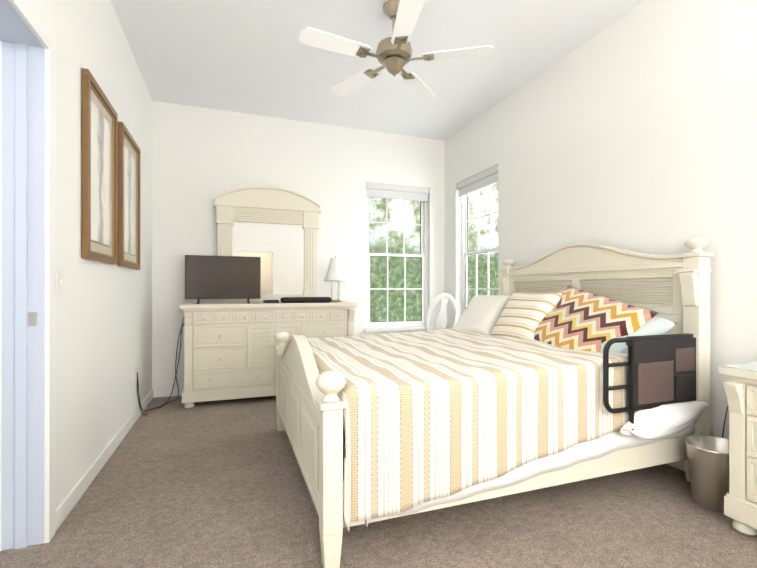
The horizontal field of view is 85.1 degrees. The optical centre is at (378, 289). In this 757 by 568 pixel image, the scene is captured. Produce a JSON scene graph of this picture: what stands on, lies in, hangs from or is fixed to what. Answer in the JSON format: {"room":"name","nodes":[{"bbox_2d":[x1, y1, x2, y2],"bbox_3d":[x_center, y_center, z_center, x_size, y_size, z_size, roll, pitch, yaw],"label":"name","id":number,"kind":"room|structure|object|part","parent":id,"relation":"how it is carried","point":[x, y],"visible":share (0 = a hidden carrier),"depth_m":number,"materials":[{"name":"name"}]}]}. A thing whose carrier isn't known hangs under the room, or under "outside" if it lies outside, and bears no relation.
{"room":"bedroom","nodes":[
{"label":"bedroom","id":0,"kind":"room"},
{"bbox_2d":[26,0,153,507],"bbox_3d":[-1.372,-0.418,1.335,0.150,3.050,6.400,0,0,-20],"label":"wall","id":1,"kind":"structure","parent":0,"point":[105,312],"depth_m":2.42,"materials":[{"name":"white paint"}]},
{"bbox_2d":[0,0,55,550],"bbox_3d":[-1.386,-0.008,1.375,0.186,2.230,0.985,0,0,-20],"label":"door frame","id":2,"kind":"structure","parent":1,"relation":"attached to","point":[27,279],"depth_m":1.77,"materials":[{"name":"white wood"}]},
{"bbox_2d":[56,270,62,294],"bbox_3d":[-1.502,-0.032,1.949,0.016,0.120,0.075,0,0,-20],"label":"switch plate","id":3,"kind":"object","parent":1,"relation":"attached to","point":[59,282],"visible":0.98,"depth_m":1.94,"materials":[{"name":"white plastic"}]},
{"bbox_2d":[82,68,117,264],"bbox_3d":[-1.693,-0.684,2.521,0.032,1.031,0.610,0,0,-20],"label":"picture","id":4,"kind":"object","parent":1,"relation":"attached to","point":[99,179],"visible":1,"depth_m":2.47,"materials":[{"name":"brown wood"}]},
{"bbox_2d":[56,389,153,530],"bbox_3d":[-1.891,1.064,3.036,0.014,0.090,2.465,0,0,-20],"label":"baseboard","id":5,"kind":"structure","parent":1,"relation":"attached to","point":[64,508],"depth_m":2.43,"materials":[{"name":"white wood"}]},
{"bbox_2d":[118,121,140,269],"bbox_3d":[-1.945,-0.683,3.228,0.032,1.031,0.610,0,0,-20],"label":"picture","id":6,"kind":"object","parent":1,"relation":"attached to","point":[129,171],"visible":1,"depth_m":3.19,"materials":[{"name":"brown wood"}]},
{"bbox_2d":[135,366,137,381],"bbox_3d":[-2.064,0.720,3.515,0.009,0.120,0.075,0,0,-20],"label":"electrical outlet plate","id":7,"kind":"object","parent":1,"relation":"attached to","point":[136,369],"visible":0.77,"depth_m":3.50,"materials":[{"name":"white plastic"}]},
{"bbox_2d":[154,101,441,388],"bbox_3d":[-0.767,-0.414,4.868,3.360,3.050,0.150,0,0,-20],"label":"wall","id":8,"kind":"structure","parent":0,"point":[201,154],"depth_m":4.63,"materials":[{"name":"white paint"}]},
{"bbox_2d":[154,387,183,397],"bbox_3d":[-0.739,1.066,4.789,3.360,0.090,0.014,0,0,-20],"label":"baseboard","id":9,"kind":"structure","parent":8,"relation":"attached to","point":[160,392],"depth_m":4.27,"materials":[{"name":"white wood"}]},
{"bbox_2d":[366,182,428,201],"bbox_3d":[0.246,-1.220,5.184,0.848,0.173,0.056,0,0,-20],"label":"window blind","id":10,"kind":"object","parent":8,"relation":"attached to","point":[390,191],"visible":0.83,"depth_m":5.16,"materials":[{"name":"white fabric"}]},
{"bbox_2d":[365,197,432,331],"bbox_3d":[0.240,-0.399,5.200,0.900,1.820,0.170,0,0,-20],"label":"window","id":11,"kind":"structure","parent":8,"relation":"in","point":[392,325],"depth_m":5.24,"materials":[{"name":"white wood"}]},
{"bbox_2d":[110,0,643,140],"bbox_3d":[0.291,-2.002,1.929,3.680,0.120,6.400,0,0,-20],"label":"ceiling","id":12,"kind":"structure","parent":0,"point":[255,57],"depth_m":3.40,"materials":[{"name":"white paint"}]},
{"bbox_2d":[298,0,493,99],"bbox_3d":[0.081,-1.702,2.800,1.248,0.478,1.269,0,0,-20],"label":"ceiling fan","id":13,"kind":"object","parent":12,"relation":"hanging from","point":[393,55],"visible":1,"depth_m":2.74,"materials":[{"name":"white wood"}]},
{"bbox_2d":[0,396,756,567],"bbox_3d":[0.291,1.168,1.925,3.680,0.120,6.400,0,0,-20],"label":"floor carpet","id":14,"kind":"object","parent":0,"point":[206,484],"visible":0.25,"depth_m":1.98,"materials":[{"name":"carpet"}]},
{"bbox_2d":[180,301,357,408],"bbox_3d":[-1.105,0.625,4.303,1.699,0.970,0.565,0,0,-20],"label":"dresser","id":15,"kind":"object","parent":14,"relation":"on","point":[229,351],"visible":0.81,"depth_m":3.98,"materials":[{"name":"beige paint"}]},
{"bbox_2d":[185,255,260,303],"bbox_3d":[-1.554,-0.098,4.141,0.710,0.475,0.200,0,0,-20],"label":"tv","id":16,"kind":"object","parent":15,"relation":"on","point":[222,277],"visible":0.96,"depth_m":4.12,"materials":[{"name":"black plastic"}]},
{"bbox_2d":[213,186,320,302],"bbox_3d":[-1.192,-0.487,4.496,1.130,1.254,0.094,0,0,-20],"label":"mirror","id":17,"kind":"object","parent":15,"relation":"on","point":[275,229],"visible":0.9,"depth_m":4.51,"materials":[{"name":"beige paint"}]},
{"bbox_2d":[263,300,278,302],"bbox_3d":[-1.105,0.122,4.237,0.150,0.034,0.160,0,0,-20],"label":"cable box","id":18,"kind":"object","parent":15,"relation":"on","point":[270,301],"visible":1,"depth_m":4.16,"materials":[{"name":"black plastic"}]},
{"bbox_2d":[280,297,331,302],"bbox_3d":[-0.756,0.110,4.330,0.540,0.060,0.080,0,0,-20],"label":"soundbar","id":19,"kind":"object","parent":15,"relation":"on","point":[305,299],"visible":1,"depth_m":4.30,"materials":[{"name":"black plastic"}]},
{"bbox_2d":[324,256,346,301],"bbox_3d":[-0.476,-0.116,4.557,0.256,0.511,0.256,0,0,-20],"label":"lamp","id":20,"kind":"object","parent":15,"relation":"on","point":[335,271],"visible":0.98,"depth_m":4.50,"materials":[{"name":"white fabric"}]},
{"bbox_2d":[137,318,727,437],"bbox_3d":[-0.113,0.647,3.044,3.360,0.942,3.680,0,0,-20],"label":"cord","id":21,"kind":"object","parent":14,"relation":"on","point":[140,406],"visible":0.67,"depth_m":3.95,"materials":[{"name":"black plastic"}]},
{"bbox_2d":[425,293,457,329],"bbox_3d":[0.555,0.576,4.537,0.464,1.074,0.523,0,0,-35],"label":"chair","id":22,"kind":"object","parent":14,"relation":"on","point":[441,318],"visible":0.4,"depth_m":4.35,"materials":[{"name":"white wood"}]},
{"bbox_2d":[274,238,713,567],"bbox_3d":[0.537,0.377,2.789,2.259,1.464,1.911,0,0,-20],"label":"bed","id":23,"kind":"object","parent":14,"relation":"on","point":[571,363],"visible":1,"depth_m":2.07,"materials":[{"name":"beige fabric"}]},
{"bbox_2d":[307,328,635,530],"bbox_3d":[0.406,0.651,2.768,1.799,0.605,1.822,0,0,-20],"label":"duvet","id":24,"kind":"object","parent":23,"relation":"on","point":[429,420],"depth_m":1.89,"materials":[{"name":"beige fabric"}]},
{"bbox_2d":[454,295,510,333],"bbox_3d":[0.924,0.235,3.665,0.393,0.368,0.522,0,0,-20],"label":"pillow","id":25,"kind":"object","parent":23,"relation":"on","point":[481,314],"depth_m":3.57,"materials":[{"name":"white fabric"}]},
{"bbox_3d":[1.313,0.487,2.365,0.625,0.498,0.590,0,0,-20],"label":"assist rail","id":26,"kind":"part","parent":23,"relation":"part of","materials":[{"name":"black metal"}]},
{"bbox_2d":[685,436,728,512],"bbox_3d":[1.747,0.953,2.131,0.282,0.308,0.254,0,0,-20],"label":"trash can","id":27,"kind":"object","parent":14,"relation":"on","point":[708,460],"visible":0.56,"depth_m":2.08,"materials":[{"name":"silver metal"},{"name":"white plastic liner"}]},
{"bbox_2d":[718,362,756,535],"bbox_3d":[1.893,0.730,1.690,0.479,0.755,0.644,0,0,-20],"label":"nightstand","id":28,"kind":"object","parent":14,"relation":"on","point":[740,496],"visible":1,"depth_m":1.85,"materials":[{"name":"beige paint"}]},
{"bbox_2d":[442,0,756,438],"bbox_3d":[1.944,-0.416,2.516,0.170,3.050,6.400,0,0,-20],"label":"wall","id":29,"kind":"structure","parent":0,"point":[634,128],"depth_m":2.77,"materials":[{"name":"white paint"}]},
{"bbox_2d":[461,182,497,315],"bbox_3d":[1.148,-0.399,4.706,0.170,1.820,0.900,0,0,-20],"label":"window","id":30,"kind":"structure","parent":29,"relation":"in","point":[465,253],"depth_m":4.98,"materials":[{"name":"white wood"}]},
{"bbox_2d":[457,164,497,197],"bbox_3d":[1.131,-1.221,4.701,0.056,0.173,0.848,0,0,-20],"label":"window blind","id":31,"kind":"object","parent":30,"relation":"attached to","point":[482,179],"visible":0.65,"depth_m":4.66,"materials":[{"name":"white"}]},
{"bbox_2d":[667,460,684,470],"bbox_3d":[1.877,1.064,2.490,0.014,0.090,6.100,0,0,-20],"label":"baseboard","id":32,"kind":"structure","parent":29,"relation":"attached to","point":[679,464],"depth_m":2.54,"materials":[{"name":"white wood"}]},
{"label":"outside","id":33,"kind":"structure","parent":0,"visible":0},
{"bbox_2d":[370,183,497,321],"bbox_3d":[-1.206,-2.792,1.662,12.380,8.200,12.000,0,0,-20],"label":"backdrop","id":34,"kind":"structure","parent":33,"point":[414,206],"depth_m":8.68,"materials":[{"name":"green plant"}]}
]}

